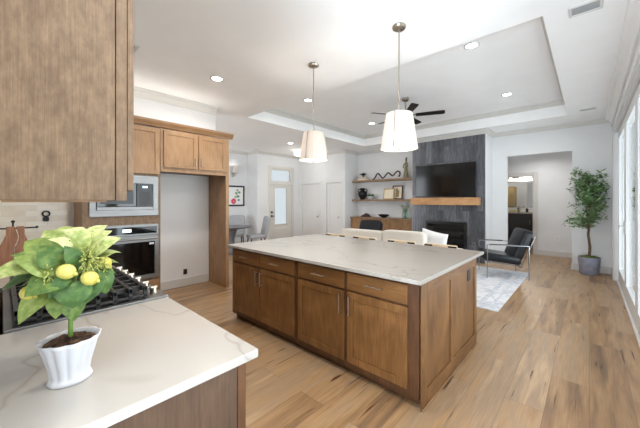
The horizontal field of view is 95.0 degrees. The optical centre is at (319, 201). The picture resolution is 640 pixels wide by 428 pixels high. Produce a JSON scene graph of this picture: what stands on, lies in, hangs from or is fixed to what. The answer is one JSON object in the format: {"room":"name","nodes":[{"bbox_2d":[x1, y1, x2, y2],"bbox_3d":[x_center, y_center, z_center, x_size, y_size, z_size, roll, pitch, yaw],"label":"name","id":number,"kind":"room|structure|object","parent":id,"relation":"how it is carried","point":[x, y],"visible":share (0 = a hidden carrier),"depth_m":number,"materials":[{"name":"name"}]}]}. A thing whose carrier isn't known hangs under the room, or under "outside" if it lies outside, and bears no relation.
{"room":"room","nodes":[
{"label":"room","id":0,"kind":"room"},
{"bbox_2d":[3,266,168,333],"bbox_3d":[-1.410,0.955,1.735,0.932,0.990,0.635,0,0,43],"label":"gas cooktop","id":1,"kind":"object","parent":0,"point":[129,289],"visible":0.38,"depth_m":1.50,"materials":[{"name":"metal"}]},
{"bbox_2d":[70,97,215,281],"bbox_3d":[-2.894,-0.110,4.366,0.310,3.120,2.850,0,0,43],"label":"wall","id":2,"kind":"structure","parent":0,"point":[184,199],"depth_m":4.97,"materials":[{"name":"white paint"}]},
{"bbox_2d":[0,201,69,245],"bbox_3d":[-3.571,-0.107,3.671,0.012,1.285,0.670,0,0,43],"label":"backsplash","id":3,"kind":"structure","parent":2,"relation":"attached to","point":[26,214],"depth_m":3.66,"materials":[{"name":"tile"}]},
{"bbox_2d":[42,211,50,220],"bbox_3d":[-3.482,0.185,3.725,0.048,0.141,0.086,0,0,43],"label":"wall hook","id":4,"kind":"object","parent":2,"relation":"attached to","point":[45,218],"visible":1,"depth_m":3.71,"materials":[{"name":"black metal"}]},
{"bbox_2d":[160,273,207,290],"bbox_3d":[-2.375,1.380,4.969,0.016,0.140,1.000,0,0,43],"label":"baseboard","id":5,"kind":"structure","parent":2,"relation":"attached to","point":[171,284],"depth_m":5.00,"materials":[{"name":"grey paint"}]},
{"bbox_2d":[134,0,639,158],"bbox_3d":[-1.266,-1.607,4.710,8.911,0.125,11.220,0,0,43],"label":"crown molding","id":6,"kind":"structure","parent":2,"relation":"attached to","point":[140,92],"depth_m":4.77,"materials":[{"name":"grey paint"}]},
{"bbox_2d":[229,153,247,240],"bbox_3d":[-5.451,-0.110,6.831,0.120,3.120,8.677,0,0,43],"label":"wall","id":7,"kind":"structure","parent":0,"point":[240,178],"depth_m":9.78,"materials":[{"name":"white paint"}]},
{"bbox_2d":[232,166,237,176],"bbox_3d":[-2.768,-0.975,9.501,0.215,0.350,0.170,0,0,43],"label":"wall sconce","id":8,"kind":"object","parent":7,"relation":"attached to","point":[234,169],"visible":1,"depth_m":9.43,"materials":[{"name":"white glass"}]},
{"bbox_2d":[229,185,244,205],"bbox_3d":[-2.788,-0.185,9.614,0.028,0.670,0.700,0,0,43],"label":"wall picture","id":9,"kind":"object","parent":7,"relation":"attached to","point":[236,193],"visible":0.95,"depth_m":9.66,"materials":[{"name":"white paper"}]},
{"bbox_2d":[248,154,260,241],"bbox_3d":[-2.261,-0.110,9.875,0.696,3.120,0.123,0,0,43],"label":"wall","id":10,"kind":"structure","parent":0,"point":[254,160],"depth_m":9.71,"materials":[{"name":"white paint"}]},
{"bbox_2d":[261,154,298,239],"bbox_3d":[-1.418,-0.110,10.365,0.120,3.120,1.740,0,0,43],"label":"wall","id":11,"kind":"structure","parent":0,"point":[266,160],"depth_m":10.27,"materials":[{"name":"white paint"}]},
{"bbox_2d":[268,165,293,239],"bbox_3d":[-1.391,0.105,10.367,0.118,2.689,1.170,0,0,43],"label":"door frame","id":12,"kind":"structure","parent":11,"relation":"in","point":[269,166],"depth_m":10.34,"materials":[{"name":"grey paint"}]},
{"bbox_2d":[270,185,290,238],"bbox_3d":[-1.369,0.430,10.347,0.118,2.025,0.980,0,0,43],"label":"door","id":13,"kind":"structure","parent":12,"relation":"attached to","point":[276,230],"depth_m":10.32,"materials":[{"name":"grey paint"}]},
{"bbox_2d":[270,168,291,182],"bbox_3d":[-1.401,-0.905,10.377,0.070,0.495,1.000,0,0,43],"label":"window","id":14,"kind":"structure","parent":12,"relation":"attached to","point":[271,169],"depth_m":10.38,"materials":[{"name":"grey paint"}]},
{"bbox_2d":[299,153,356,235],"bbox_3d":[0.200,-0.110,10.522,2.290,3.120,0.680,0,0,43],"label":"wall","id":15,"kind":"structure","parent":0,"point":[343,166],"depth_m":9.88,"materials":[{"name":"white paint"}]},
{"bbox_2d":[303,184,318,234],"bbox_3d":[-0.341,0.409,10.555,0.872,2.067,0.122,0,0,43],"label":"door","id":16,"kind":"structure","parent":15,"relation":"in","point":[310,191],"depth_m":10.58,"materials":[{"name":"white paint"}]},
{"bbox_2d":[300,180,342,235],"bbox_3d":[0.004,0.365,10.227,2.010,2.169,0.018,0,0,43],"label":"door frame","id":17,"kind":"structure","parent":15,"relation":"in","point":[326,181],"depth_m":10.08,"materials":[{"name":"white paint"}]},
{"bbox_2d":[327,183,340,233],"bbox_3d":[0.454,0.409,9.824,0.612,2.067,0.122,0,0,43],"label":"door","id":18,"kind":"structure","parent":15,"relation":"in","point":[333,189],"depth_m":9.83,"materials":[{"name":"white paint"}]},
{"bbox_2d":[134,0,627,155],"bbox_3d":[-0.002,-1.670,6.387,9.750,0.740,15.400,0,0,43],"label":"ceiling","id":19,"kind":"structure","parent":0,"point":[262,50],"depth_m":3.68,"materials":[{"name":"paint"}]},
{"bbox_2d":[134,45,139,52],"bbox_3d":[-2.098,-1.663,3.200,0.304,0.012,0.150,0,0,43],"label":"ceiling vent","id":20,"kind":"object","parent":19,"relation":"in","point":[136,47],"visible":0.23,"depth_m":3.17,"materials":[{"name":"silver metal"}]},
{"bbox_2d":[210,76,223,81],"bbox_3d":[-1.398,-1.665,3.975,0.188,0.009,0.188,0,0,43],"label":"recessed light","id":21,"kind":"object","parent":19,"relation":"in","point":[214,78],"visible":1,"depth_m":3.97,"materials":[{"name":"white plastic"}]},
{"bbox_2d":[294,150,300,155],"bbox_3d":[-0.657,-1.585,9.598,0.380,0.170,0.380,0,0,43],"label":"flush light","id":22,"kind":"object","parent":19,"relation":"attached to","point":[296,153],"visible":0.52,"depth_m":9.44,"materials":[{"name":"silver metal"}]},
{"bbox_2d":[299,62,327,162],"bbox_3d":[-0.081,-1.074,3.569,0.346,1.192,0.350,0,0,43],"label":"pendant light","id":23,"kind":"object","parent":19,"relation":"hanging from","point":[313,148],"visible":1,"depth_m":3.46,"materials":[{"name":"white fabric"}]},
{"bbox_2d":[300,158,326,161],"bbox_3d":[-0.079,-0.506,3.571,0.336,0.004,0.336,0,0,43],"label":"diffuser","id":24,"kind":"object","parent":23,"relation":"attached to","point":[301,159],"depth_m":3.52,"materials":[{"name":"white plastic"}]},
{"bbox_2d":[381,22,417,151],"bbox_3d":[0.752,-1.074,2.790,0.346,1.192,0.350,0,0,43],"label":"pendant light","id":25,"kind":"object","parent":19,"relation":"hanging from","point":[399,133],"visible":1,"depth_m":2.69,"materials":[{"name":"white fabric"}]},
{"bbox_2d":[381,146,417,151],"bbox_3d":[0.753,-0.506,2.792,0.336,0.004,0.336,0,0,43],"label":"diffuser","id":26,"kind":"object","parent":25,"relation":"attached to","point":[383,148],"depth_m":2.79,"materials":[{"name":"white plastic"}]},
{"bbox_2d":[372,97,444,123],"bbox_3d":[1.660,-1.780,5.662,1.361,0.400,1.321,0,0,43],"label":"ceiling fan","id":27,"kind":"object","parent":19,"relation":"hanging from","point":[412,106],"visible":0.52,"depth_m":5.46,"materials":[{"name":"black wood"}]},
{"bbox_2d":[264,16,564,138],"bbox_3d":[1.667,-1.930,5.735,4.690,0.100,4.100,0,0,43],"label":"crown molding","id":28,"kind":"structure","parent":19,"relation":"attached to","point":[558,102],"depth_m":6.60,"materials":[{"name":"grey paint"}]},
{"bbox_2d":[463,42,479,49],"bbox_3d":[1.925,-1.974,3.718,0.188,0.009,0.188,0,0,43],"label":"recessed light","id":29,"kind":"object","parent":19,"relation":"in","point":[472,45],"visible":1,"depth_m":3.71,"materials":[{"name":"white"}]},
{"bbox_2d":[501,92,512,95],"bbox_3d":[3.453,-1.974,5.410,0.188,0.009,0.188,0,0,43],"label":"recessed light","id":30,"kind":"object","parent":19,"relation":"in","point":[509,93],"visible":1,"depth_m":5.41,"materials":[{"name":"white"}]},
{"bbox_2d":[568,0,603,18],"bbox_3d":[2.283,-1.663,2.520,0.224,0.012,0.180,0,0,43],"label":"ceiling vent","id":31,"kind":"object","parent":19,"relation":"in","point":[592,5],"visible":1,"depth_m":2.52,"materials":[{"name":"silver metal"}]},
{"bbox_2d":[580,107,595,111],"bbox_3d":[4.835,-1.663,5.288,0.224,0.012,0.130,0,0,43],"label":"ceiling vent","id":32,"kind":"object","parent":19,"relation":"in","point":[592,108],"visible":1,"depth_m":5.28,"materials":[{"name":"silver metal"}]},
{"bbox_2d":[163,247,639,427],"bbox_3d":[-0.002,1.510,6.387,9.750,0.120,15.400,0,0,43],"label":"floor","id":33,"kind":"structure","parent":0,"point":[563,351],"depth_m":2.50,"materials":[{"name":"brown wood"}]},
{"bbox_2d":[0,292,2,334],"bbox_3d":[-2.659,1.008,2.859,2.415,0.884,0.700,0,0,43],"label":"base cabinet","id":34,"kind":"object","parent":33,"relation":"on","point":[1,294],"visible":0.02,"depth_m":1.82,"materials":[{"name":"brown wood"}]},
{"bbox_2d":[0,246,115,292],"bbox_3d":[-2.669,0.550,2.850,2.423,0.030,0.683,0,0,43],"label":"countertop","id":35,"kind":"structure","parent":34,"relation":"on","point":[3,281],"depth_m":1.96,"materials":[{"name":"stone"}]},
{"bbox_2d":[0,220,38,256],"bbox_3d":[-2.416,0.342,2.336,0.220,0.387,0.140,0,0,-22],"label":"stand","id":36,"kind":"object","parent":35,"relation":"on","point":[12,221],"visible":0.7,"depth_m":2.33,"materials":[{"name":"black metal"}]},
{"bbox_2d":[0,226,17,266],"bbox_3d":[-2.432,0.359,2.275,0.030,0.325,0.123,0,0,43],"label":"serving board","id":37,"kind":"object","parent":36,"relation":"on","point":[7,246],"visible":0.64,"depth_m":2.27,"materials":[{"name":"brown wood"}]},
{"bbox_2d":[14,226,27,253],"bbox_3d":[-2.366,0.359,2.347,0.030,0.325,0.113,0,0,43],"label":"serving board","id":38,"kind":"object","parent":36,"relation":"on","point":[21,229],"visible":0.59,"depth_m":2.32,"materials":[{"name":"brown wood"}]},
{"bbox_2d":[74,123,159,289],"bbox_3d":[-2.770,0.200,4.038,0.655,2.500,0.875,0,0,43],"label":"tall cabinet","id":39,"kind":"object","parent":33,"relation":"on","point":[146,138],"visible":0.23,"depth_m":4.00,"materials":[{"name":"beige wood"}]},
{"bbox_2d":[89,175,157,216],"bbox_3d":[-2.712,-0.079,4.006,0.484,0.542,0.779,0,0,43],"label":"microwave","id":40,"kind":"object","parent":39,"relation":"in","point":[140,201],"visible":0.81,"depth_m":3.94,"materials":[{"name":"metal"}]},
{"bbox_2d":[104,223,158,278],"bbox_3d":[-2.713,0.682,4.006,0.583,0.745,0.781,0,0,43],"label":"wall oven","id":41,"kind":"object","parent":39,"relation":"in","point":[138,245],"visible":0.55,"depth_m":3.94,"materials":[{"name":"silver metal"}]},
{"bbox_2d":[134,115,233,139],"bbox_3d":[-2.283,-1.100,4.342,0.355,0.090,2.042,0,0,43],"label":"crown molding","id":42,"kind":"structure","parent":39,"relation":"on","point":[137,119],"depth_m":4.35,"materials":[{"name":"brown wood"}]},
{"bbox_2d":[107,363,245,427],"bbox_3d":[-0.770,1.008,1.120,0.826,0.884,0.697,0,0,43],"label":"base cabinet","id":43,"kind":"object","parent":33,"relation":"on","point":[219,401],"visible":0.2,"depth_m":0.95,"materials":[{"name":"brown wood"}]},
{"bbox_2d":[0,297,257,427],"bbox_3d":[-0.770,0.550,1.104,0.857,0.030,0.683,0,0,43],"label":"countertop","id":44,"kind":"structure","parent":43,"relation":"on","point":[146,354],"depth_m":0.97,"materials":[{"name":"stone"}]},
{"bbox_2d":[0,225,120,388],"bbox_3d":[-0.764,0.307,0.873,0.268,0.455,0.251,0,0,-14],"label":"tree","id":45,"kind":"object","parent":44,"relation":"on","point":[52,263],"visible":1,"depth_m":0.83,"materials":[{"name":"green plant"}]},
{"bbox_2d":[160,128,228,287],"bbox_3d":[-2.109,0.199,4.757,0.655,2.502,1.075,0,0,43],"label":"surround","id":46,"kind":"object","parent":33,"relation":"on","point":[181,153],"visible":1,"depth_m":4.86,"materials":[{"name":"beige wood"}]},
{"bbox_2d":[230,215,244,242],"bbox_3d":[-2.610,0.943,9.131,0.480,1.020,0.628,0,0,-8],"label":"dining chair","id":47,"kind":"object","parent":33,"relation":"on","point":[234,219],"visible":0.57,"depth_m":9.32,"materials":[{"name":"grey fabric"}]},
{"bbox_2d":[229,225,251,254],"bbox_3d":[-2.481,1.073,8.205,1.120,0.755,1.120,0,0,43],"label":"dining table","id":48,"kind":"object","parent":33,"relation":"on","point":[233,229],"visible":0.48,"depth_m":8.12,"materials":[{"name":"grey wood"}]},
{"bbox_2d":[246,216,270,241],"bbox_3d":[-1.822,0.943,8.659,0.628,1.020,0.480,0,0,-28],"label":"dining chair","id":49,"kind":"object","parent":33,"relation":"on","point":[266,220],"visible":0.94,"depth_m":8.57,"materials":[{"name":"grey fabric"}]},
{"bbox_2d":[233,248,301,346],"bbox_3d":[-0.475,1.008,3.460,1.187,0.884,0.649,0,0,43],"label":"base cabinet","id":50,"kind":"object","parent":33,"relation":"on","point":[265,287],"visible":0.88,"depth_m":3.17,"materials":[{"name":"brown wood"}]},
{"bbox_2d":[326,233,345,236],"bbox_3d":[0.138,0.996,4.730,0.422,0.910,0.422,0,0,43],"label":"counter stool","id":51,"kind":"object","parent":33,"relation":"on","point":[330,234],"visible":0.19,"depth_m":4.83,"materials":[{"name":"beige wood"}]},
{"bbox_2d":[298,261,420,404],"bbox_3d":[0.416,1.008,2.641,1.229,0.884,0.649,0,0,43],"label":"base cabinet","id":52,"kind":"object","parent":33,"relation":"on","point":[368,326],"visible":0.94,"depth_m":2.32,"materials":[{"name":"brown wood"}]},
{"bbox_2d":[353,236,375,239],"bbox_3d":[0.557,0.996,4.344,0.422,0.910,0.422,0,0,43],"label":"counter stool","id":53,"kind":"object","parent":33,"relation":"on","point":[359,237],"visible":0.13,"depth_m":4.46,"materials":[{"name":"beige wood"}]},
{"bbox_2d":[350,216,411,230],"bbox_3d":[1.945,0.975,9.074,2.220,0.950,0.409,0,0,43],"label":"credenza","id":54,"kind":"object","parent":33,"relation":"on","point":[405,224],"visible":0.38,"depth_m":8.73,"materials":[{"name":"brown wood"}]},
{"bbox_2d":[378,214,388,217],"bbox_3d":[1.964,0.443,9.035,0.401,0.115,0.195,0,0,43],"label":"bowl","id":55,"kind":"object","parent":54,"relation":"on","point":[380,215],"visible":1,"depth_m":8.99,"materials":[{"name":"black ceramic"}]},
{"bbox_2d":[401,203,408,216],"bbox_3d":[2.491,0.273,8.568,0.275,0.454,0.314,0,0,-21],"label":"glass vase","id":56,"kind":"object","parent":54,"relation":"on","point":[405,208],"visible":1,"depth_m":8.55,"materials":[{"name":"green"}]},
{"bbox_2d":[388,239,415,243],"bbox_3d":[1.006,0.996,3.931,0.422,0.910,0.422,0,0,43],"label":"counter stool","id":57,"kind":"object","parent":33,"relation":"on","point":[389,240],"visible":0.16,"depth_m":4.05,"materials":[{"name":"beige wood"}]},
{"bbox_2d":[424,243,457,248],"bbox_3d":[1.400,0.996,3.569,0.422,0.910,0.422,0,0,43],"label":"counter stool","id":58,"kind":"object","parent":33,"relation":"on","point":[427,244],"visible":0.2,"depth_m":3.69,"materials":[{"name":"beige wood"}]},
{"bbox_2d":[421,258,477,412],"bbox_3d":[0.254,1.008,3.320,2.449,0.884,1.319,0,0,43],"label":"island end panel","id":59,"kind":"object","parent":33,"relation":"on","point":[448,301],"visible":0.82,"depth_m":2.37,"materials":[{"name":"brown wood"}]},
{"bbox_2d":[227,234,483,285],"bbox_3d":[0.299,0.550,3.396,2.493,0.030,1.605,0,0,43],"label":"countertop","id":60,"kind":"structure","parent":59,"relation":"on","point":[415,264],"depth_m":2.96,"materials":[{"name":"stone"}]},
{"bbox_2d":[476,266,527,311],"bbox_3d":[1.733,1.446,6.306,4.215,0.009,2.810,0,0,43],"label":"area rug","id":61,"kind":"object","parent":33,"relation":"on","point":[492,292],"visible":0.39,"depth_m":5.03,"materials":[{"name":"grey fabric"}]},
{"bbox_2d":[359,220,382,230],"bbox_3d":[1.281,0.981,8.051,0.766,0.919,0.853,0,0,34],"label":"armchair","id":62,"kind":"object","parent":61,"relation":"on","point":[364,224],"visible":0.25,"depth_m":8.19,"materials":[{"name":"black leather"}]},
{"bbox_2d":[341,228,460,248],"bbox_3d":[1.403,0.991,5.774,2.450,0.901,0.920,0,0,43],"label":"sofa","id":63,"kind":"object","parent":61,"relation":"on","point":[420,238],"visible":0.16,"depth_m":5.49,"materials":[{"name":"beige fabric"}]},
{"bbox_2d":[341,228,382,240],"bbox_3d":[0.862,0.777,6.027,1.009,0.405,0.200,0,0,43],"label":"cushion","id":64,"kind":"object","parent":63,"relation":"on","point":[349,232],"depth_m":5.90,"materials":[{"name":"beige fabric"}]},
{"bbox_2d":[382,230,427,244],"bbox_3d":[1.547,0.760,5.397,0.829,0.440,0.200,0,0,43],"label":"cushion","id":65,"kind":"object","parent":63,"relation":"on","point":[420,238],"depth_m":5.28,"materials":[{"name":"beige fabric"}]},
{"bbox_2d":[422,228,447,244],"bbox_3d":[2.051,0.735,5.274,0.175,0.503,0.565,0,0,-41],"label":"throw pillow","id":66,"kind":"object","parent":63,"relation":"on","point":[433,237],"visible":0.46,"depth_m":5.16,"materials":[{"name":"white fabric"}]},
{"bbox_2d":[478,227,535,280],"bbox_3d":[3.635,0.981,5.771,0.853,0.919,0.766,0,0,18],"label":"armchair","id":67,"kind":"object","parent":61,"relation":"on","point":[519,241],"visible":0.98,"depth_m":5.50,"materials":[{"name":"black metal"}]},
{"bbox_2d":[478,248,521,264],"bbox_3d":[3.536,1.081,5.802,0.645,0.216,0.640,0,0,18],"label":"seat cushion","id":68,"kind":"object","parent":67,"relation":"on","point":[508,256],"depth_m":5.53,"materials":[{"name":"black leather"}]},
{"bbox_2d":[505,227,532,259],"bbox_3d":[3.851,0.821,5.703,0.338,0.598,0.640,0,0,18],"label":"cushion","id":69,"kind":"object","parent":67,"relation":"on","point":[519,237],"depth_m":5.45,"materials":[{"name":"black leather"}]},
{"bbox_2d":[508,212,532,246],"bbox_3d":[6.609,0.900,9.773,1.640,1.100,0.645,0,0,43],"label":"vanity","id":70,"kind":"object","parent":33,"relation":"on","point":[523,220],"visible":0.19,"depth_m":9.50,"materials":[{"name":"grey"}]},
{"bbox_2d":[563,167,610,275],"bbox_3d":[5.304,0.377,5.792,0.737,2.146,0.678,0,0,-12],"label":"tree","id":71,"kind":"object","parent":33,"relation":"on","point":[589,265],"visible":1,"depth_m":5.77,"materials":[{"name":"green plant"}]},
{"bbox_2d":[357,123,611,266],"bbox_3d":[3.617,-0.110,7.922,6.500,3.120,0.120,0,0,43],"label":"wall","id":72,"kind":"structure","parent":0,"point":[590,146],"depth_m":6.76,"materials":[{"name":"white paint"}]},
{"bbox_2d":[352,199,410,200],"bbox_3d":[1.991,-0.040,9.124,2.234,0.050,0.307,0,0,43],"label":"floating shelf","id":73,"kind":"object","parent":72,"relation":"attached to","point":[361,199],"visible":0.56,"depth_m":8.96,"materials":[{"name":"brown wood"}]},
{"bbox_2d":[358,188,366,199],"bbox_3d":[1.400,-0.250,9.648,0.298,0.370,0.298,0,0,-2],"label":"vase","id":74,"kind":"object","parent":73,"relation":"on","point":[362,193],"visible":0.89,"depth_m":9.56,"materials":[{"name":"black ceramic"}]},
{"bbox_2d":[367,194,374,198],"bbox_3d":[1.636,-0.165,9.404,0.252,0.199,0.250,0,0,43],"label":"succulent bowl","id":75,"kind":"object","parent":73,"relation":"on","point":[370,196],"visible":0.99,"depth_m":9.33,"materials":[{"name":"white ceramic"}]},
{"bbox_2d":[383,188,394,198],"bbox_3d":[2.110,-0.231,8.987,0.360,0.330,0.066,0,0,43],"label":"picture frame","id":76,"kind":"object","parent":73,"relation":"on","point":[388,193],"visible":0.82,"depth_m":8.98,"materials":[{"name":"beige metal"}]},
{"bbox_2d":[384,189,393,197],"bbox_3d":[2.112,-0.231,8.989,0.310,0.278,0.045,0,0,43],"label":"print","id":77,"kind":"object","parent":76,"relation":"attached to","point":[388,193],"depth_m":8.98,"materials":[{"name":"beige paper"}]},
{"bbox_2d":[393,185,402,198],"bbox_3d":[2.352,-0.276,8.895,0.340,0.419,0.078,0,0,43],"label":"picture frame","id":78,"kind":"object","parent":73,"relation":"on","point":[398,193],"visible":0.78,"depth_m":8.87,"materials":[{"name":"brown wood"}]},
{"bbox_2d":[394,186,401,197],"bbox_3d":[2.354,-0.276,8.898,0.280,0.357,0.056,0,0,43],"label":"print","id":79,"kind":"object","parent":78,"relation":"attached to","point":[398,189],"depth_m":8.88,"materials":[{"name":"beige paper"}]},
{"bbox_2d":[352,177,411,182],"bbox_3d":[1.991,-0.660,9.124,2.234,0.050,0.307,0,0,43],"label":"floating shelf","id":80,"kind":"object","parent":72,"relation":"attached to","point":[394,179],"visible":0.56,"depth_m":9.00,"materials":[{"name":"brown wood"}]},
{"bbox_2d":[372,170,400,179],"bbox_3d":[2.036,-0.808,9.037,0.973,0.246,0.083,0,0,43],"label":"sculpture","id":81,"kind":"object","parent":80,"relation":"on","point":[398,170],"visible":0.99,"depth_m":8.97,"materials":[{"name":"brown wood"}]},
{"bbox_2d":[403,157,408,177],"bbox_3d":[2.519,-0.993,8.598,0.169,0.615,0.145,0,0,43],"label":"figurine","id":82,"kind":"object","parent":80,"relation":"on","point":[405,175],"visible":0.98,"depth_m":8.57,"materials":[{"name":"brown metal"}]},
{"bbox_2d":[571,262,610,273],"bbox_3d":[5.073,1.380,6.573,2.100,0.140,0.136,0,0,43],"label":"baseboard","id":83,"kind":"structure","parent":72,"relation":"attached to","point":[605,270],"depth_m":5.92,"materials":[{"name":"grey paint"}]},
{"bbox_2d":[485,134,491,263],"bbox_3d":[3.400,-0.110,7.653,1.825,3.120,0.570,0,0,43],"label":"wall","id":84,"kind":"structure","parent":0,"point":[488,140],"depth_m":6.96,"materials":[{"name":"white paint"}]},
{"bbox_2d":[411,197,479,204],"bbox_3d":[3.101,-0.004,7.365,1.635,0.183,0.220,0,0,43],"label":"mantel shelf","id":85,"kind":"object","parent":84,"relation":"attached to","point":[465,200],"visible":1,"depth_m":7.21,"materials":[{"name":"brown wood"}]},
{"bbox_2d":[412,134,484,263],"bbox_3d":[3.197,-0.065,7.439,1.785,3.030,0.020,0,0,43],"label":"tile","id":86,"kind":"structure","parent":84,"relation":"attached to","point":[467,148],"depth_m":7.22,"materials":[{"name":"tile"}]},
{"bbox_2d":[425,221,466,249],"bbox_3d":[3.179,0.877,7.435,1.015,0.751,0.049,0,0,43],"label":"fireplace insert","id":87,"kind":"object","parent":86,"relation":"attached to","point":[456,231],"visible":0.5,"depth_m":7.30,"materials":[{"name":"black metal"}]},
{"bbox_2d":[416,161,475,196],"bbox_3d":[3.147,-0.530,7.415,1.475,0.830,0.084,0,0,43],"label":"television","id":88,"kind":"object","parent":86,"relation":"attached to","point":[452,179],"visible":1,"depth_m":7.32,"materials":[{"name":"black plastic"}]},
{"bbox_2d":[508,177,532,211],"bbox_3d":[6.868,0.075,10.055,1.700,2.750,0.100,0,0,43],"label":"wall","id":89,"kind":"structure","parent":0,"point":[522,209],"depth_m":9.99,"materials":[{"name":"white paint"}]},
{"bbox_2d":[508,181,532,207],"bbox_3d":[6.845,-0.242,9.993,1.470,0.885,0.018,0,0,43],"label":"mirror","id":90,"kind":"object","parent":89,"relation":"attached to","point":[520,193],"visible":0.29,"depth_m":9.99,"materials":[{"name":"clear mirror"}]},
{"bbox_2d":[508,152,571,252],"bbox_3d":[5.962,0.075,8.035,3.100,2.750,0.100,0,0,43],"label":"wall","id":91,"kind":"structure","parent":0,"point":[554,170],"depth_m":7.78,"materials":[{"name":"white paint"}]},
{"bbox_2d":[508,172,537,254],"bbox_3d":[5.650,0.320,8.309,0.870,2.268,0.118,0,0,43],"label":"door frame","id":92,"kind":"structure","parent":91,"relation":"in","point":[534,175],"depth_m":8.02,"materials":[{"name":"grey paint"}]},
{"bbox_2d":[538,250,571,257],"bbox_3d":[6.482,1.380,7.478,1.480,0.140,0.016,0,0,43],"label":"baseboard","id":93,"kind":"structure","parent":91,"relation":"attached to","point":[540,252],"depth_m":7.72,"materials":[{"name":"grey paint"}]},
{"bbox_2d":[631,265,634,288],"bbox_3d":[4.412,1.535,0.698,4.450,0.110,13.000,0,0,43],"label":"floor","id":94,"kind":"structure","parent":0,"point":[632,266],"depth_m":5.86,"materials":[{"name":"concrete"}]},
{"bbox_3d":[2.083,-0.110,1.630,0.190,3.120,11.220,0,0,43],"label":"wall","id":95,"kind":"structure","parent":0,"visible":0},
{"bbox_2d":[618,117,625,296],"bbox_3d":[4.886,0.084,4.758,0.118,2.686,1.540,0,0,43],"label":"door","id":96,"kind":"structure","parent":95,"relation":"in","point":[621,224],"depth_m":5.21,"materials":[{"name":"white"}]},
{"bbox_2d":[611,24,639,347],"bbox_3d":[2.718,0.017,2.348,0.233,2.873,8.343,0,0,43],"label":"trim","id":97,"kind":"structure","parent":95,"relation":"attached to","point":[632,76],"depth_m":4.64,"materials":[{"name":"white"}]},
{"bbox_2d":[625,89,636,328],"bbox_3d":[4.014,0.084,3.759,0.050,2.686,1.392,0,0,43],"label":"door","id":98,"kind":"structure","parent":95,"relation":"in","point":[631,298],"depth_m":4.17,"materials":[{"name":"white"}]},
{"bbox_2d":[637,81,639,337],"bbox_3d":[3.066,0.084,2.729,0.050,2.686,1.392,0,0,43],"label":"door","id":99,"kind":"structure","parent":95,"relation":"in","point":[638,87],"depth_m":3.17,"materials":[{"name":"white"}]},
{"bbox_3d":[-2.330,-0.110,1.980,4.370,3.120,0.140,0,0,43],"label":"wall","id":100,"kind":"structure","parent":0,"visible":0},
{"bbox_2d":[0,0,133,201],"bbox_3d":[-1.270,-0.773,1.406,0.827,1.553,0.440,0,0,43],"label":"upper cabinet","id":101,"kind":"object","parent":100,"relation":"attached to","point":[67,66],"visible":1,"depth_m":1.12,"materials":[{"name":"brown wood"}]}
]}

